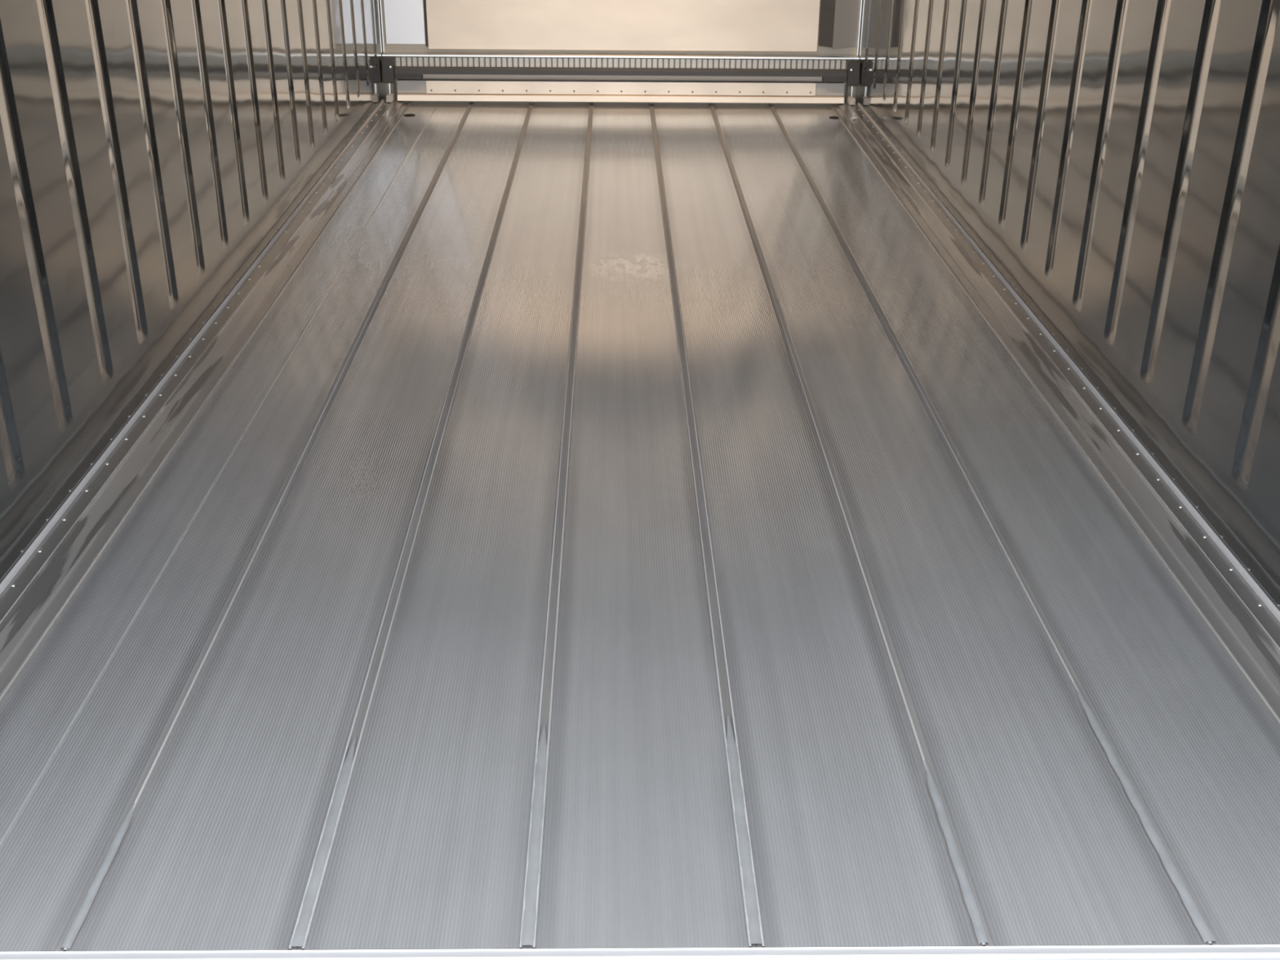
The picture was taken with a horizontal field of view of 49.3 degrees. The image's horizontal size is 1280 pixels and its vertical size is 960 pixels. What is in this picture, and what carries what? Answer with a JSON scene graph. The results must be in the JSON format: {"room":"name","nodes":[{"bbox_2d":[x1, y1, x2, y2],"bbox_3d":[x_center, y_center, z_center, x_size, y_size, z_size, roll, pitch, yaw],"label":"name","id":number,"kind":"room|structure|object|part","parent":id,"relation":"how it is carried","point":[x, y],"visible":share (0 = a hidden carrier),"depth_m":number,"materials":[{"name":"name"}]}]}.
{"room":"cargo space","nodes":[
{"label":"cargo space","id":0,"kind":"room"},
{"bbox_2d":[0,0,386,583],"bbox_3d":[-1.263,-1.688,3.948,0.060,2.324,5.982,0,26,-1],"label":"wall","id":1,"kind":"structure","parent":0,"point":[152,151],"depth_m":3.35,"materials":[{"name":"silver metal"}]},
{"bbox_2d":[0,98,412,706],"bbox_3d":[-1.176,-0.662,4.455,0.134,0.036,5.842,0,26,-1],"label":"baseboard","id":2,"kind":"structure","parent":1,"relation":"attached to","point":[37,592],"depth_m":3.31,"materials":[{"name":"metal"}]},
{"bbox_2d":[386,82,396,102],"bbox_3d":[-1.251,-1.947,7.006,0.040,0.084,0.080,0,26,-1],"label":"post","id":3,"kind":"object","parent":2,"relation":"on","point":[389,97],"visible":1,"depth_m":7.00,"materials":[{"name":"silver metal"}]},
{"bbox_2d":[379,0,384,52],"bbox_3d":[-1.276,-3.070,6.562,0.006,2.045,0.012,0,26,-1],"label":"trim","id":4,"kind":"structure","parent":1,"relation":"attached to","point":[380,0],"depth_m":6.95,"materials":[{"name":"metal"}]},
{"bbox_2d":[381,58,395,83],"bbox_3d":[-1.258,-2.045,6.972,0.057,0.114,0.041,0,26,-1],"label":"bracket","id":5,"kind":"object","parent":1,"relation":"attached to","point":[388,64],"visible":1,"depth_m":6.96,"materials":[{"name":"metal"}]},
{"bbox_2d":[379,0,862,104],"bbox_3d":[-0.086,-2.957,6.679,2.516,2.350,0.060,0,26,-1],"label":"wall","id":6,"kind":"structure","parent":0,"point":[388,47],"depth_m":7.04,"materials":[{"name":"grey metal"}]},
{"bbox_2d":[383,0,427,46],"bbox_3d":[-1.156,-3.081,6.552,0.206,2.015,0.023,0,26,-1],"label":"cladding","id":7,"kind":"object","parent":6,"relation":"attached to","point":[405,20],"visible":1,"depth_m":6.93,"materials":[{"name":"metal"}]},
{"bbox_2d":[396,79,844,103],"bbox_3d":[-0.094,-1.973,7.082,2.264,0.098,0.064,0,26,-1],"label":"kick plate","id":8,"kind":"object","parent":6,"relation":"attached to","point":[408,90],"visible":1,"depth_m":7.06,"materials":[{"name":"grey metal"}]},
{"bbox_3d":[-0.094,-1.994,7.084,2.264,0.061,0.043,0,26,-1],"label":"plate","id":9,"kind":"part","parent":8,"relation":"part of","materials":[{"name":"silver metal"}]},
{"bbox_2d":[394,66,847,82],"bbox_3d":[-0.093,-2.048,7.036,2.270,0.054,0.078,0,26,-1],"label":"bar","id":10,"kind":"object","parent":6,"relation":"attached to","point":[403,72],"visible":1,"depth_m":7.01,"materials":[{"name":"metal"}]},
{"bbox_2d":[382,51,859,69],"bbox_3d":[-0.093,-2.111,7.025,2.392,0.067,0.048,0,26,-1],"label":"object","id":11,"kind":"object","parent":6,"relation":"in","point":[501,60],"visible":1,"depth_m":7.02,"materials":[{"name":"metal"}]},
{"bbox_3d":[-0.093,-2.131,7.013,2.392,0.020,0.044,0,26,-1],"label":"rail","id":12,"kind":"part","parent":11,"relation":"part of","materials":[{"name":"metal"}]},
{"bbox_2d":[425,0,820,52],"bbox_3d":[-0.075,-3.075,6.571,1.953,2.033,0.029,0,26,-1],"label":"panel","id":13,"kind":"object","parent":6,"relation":"attached to","point":[677,25],"visible":1,"depth_m":6.95,"materials":[{"name":"beige"}]},
{"bbox_2d":[818,0,861,48],"bbox_3d":[1.011,-3.070,6.561,0.202,2.005,0.060,-4,26,-9],"label":"duct","id":14,"kind":"object","parent":6,"relation":"attached to","point":[839,19],"visible":1,"depth_m":6.94,"materials":[{"name":"grey metal"}]},
{"bbox_2d":[0,101,1279,951],"bbox_3d":[-0.047,-0.645,4.529,2.456,0.054,5.922,0,26,-1],"label":"floor","id":15,"kind":"structure","parent":0,"point":[620,525],"depth_m":2.58,"materials":[{"name":"metal"}]},
{"bbox_2d":[0,944,1279,959],"bbox_3d":[0.003,0.711,1.852,2.456,0.159,0.080,0,26,-1],"label":"trim","id":16,"kind":"structure","parent":15,"relation":"attached to","point":[1228,952],"depth_m":1.85,"materials":[{"name":"metal"}]},
{"bbox_2d":[855,0,1279,610],"bbox_3d":[1.192,-1.686,3.994,0.060,2.324,5.982,0,26,-1],"label":"wall","id":17,"kind":"structure","parent":0,"point":[1116,162],"depth_m":3.30,"materials":[{"name":"silver metal"}]},
{"bbox_2d":[846,61,860,85],"bbox_3d":[1.073,-2.043,7.016,0.057,0.114,0.041,0,26,-1],"label":"bracket","id":18,"kind":"object","parent":17,"relation":"attached to","point":[853,67],"visible":1,"depth_m":7.00,"materials":[{"name":"metal"}]},
{"bbox_2d":[857,0,862,55],"bbox_3d":[1.108,-3.068,6.607,0.006,2.045,0.012,0,26,-1],"label":"trim","id":19,"kind":"structure","parent":17,"relation":"attached to","point":[861,0],"depth_m":6.99,"materials":[{"name":"metal"}]},
{"bbox_2d":[829,101,1279,728],"bbox_3d":[1.085,-0.660,4.498,0.134,0.036,5.842,0,26,-1],"label":"baseboard","id":20,"kind":"structure","parent":17,"relation":"attached to","point":[1242,620],"depth_m":3.28,"materials":[{"name":"metal"}]},
{"bbox_2d":[844,84,855,105],"bbox_3d":[1.065,-1.945,7.050,0.040,0.084,0.080,0,26,-1],"label":"post","id":21,"kind":"object","parent":20,"relation":"on","point":[851,100],"visible":1,"depth_m":7.05,"materials":[{"name":"silver metal"}]}
]}

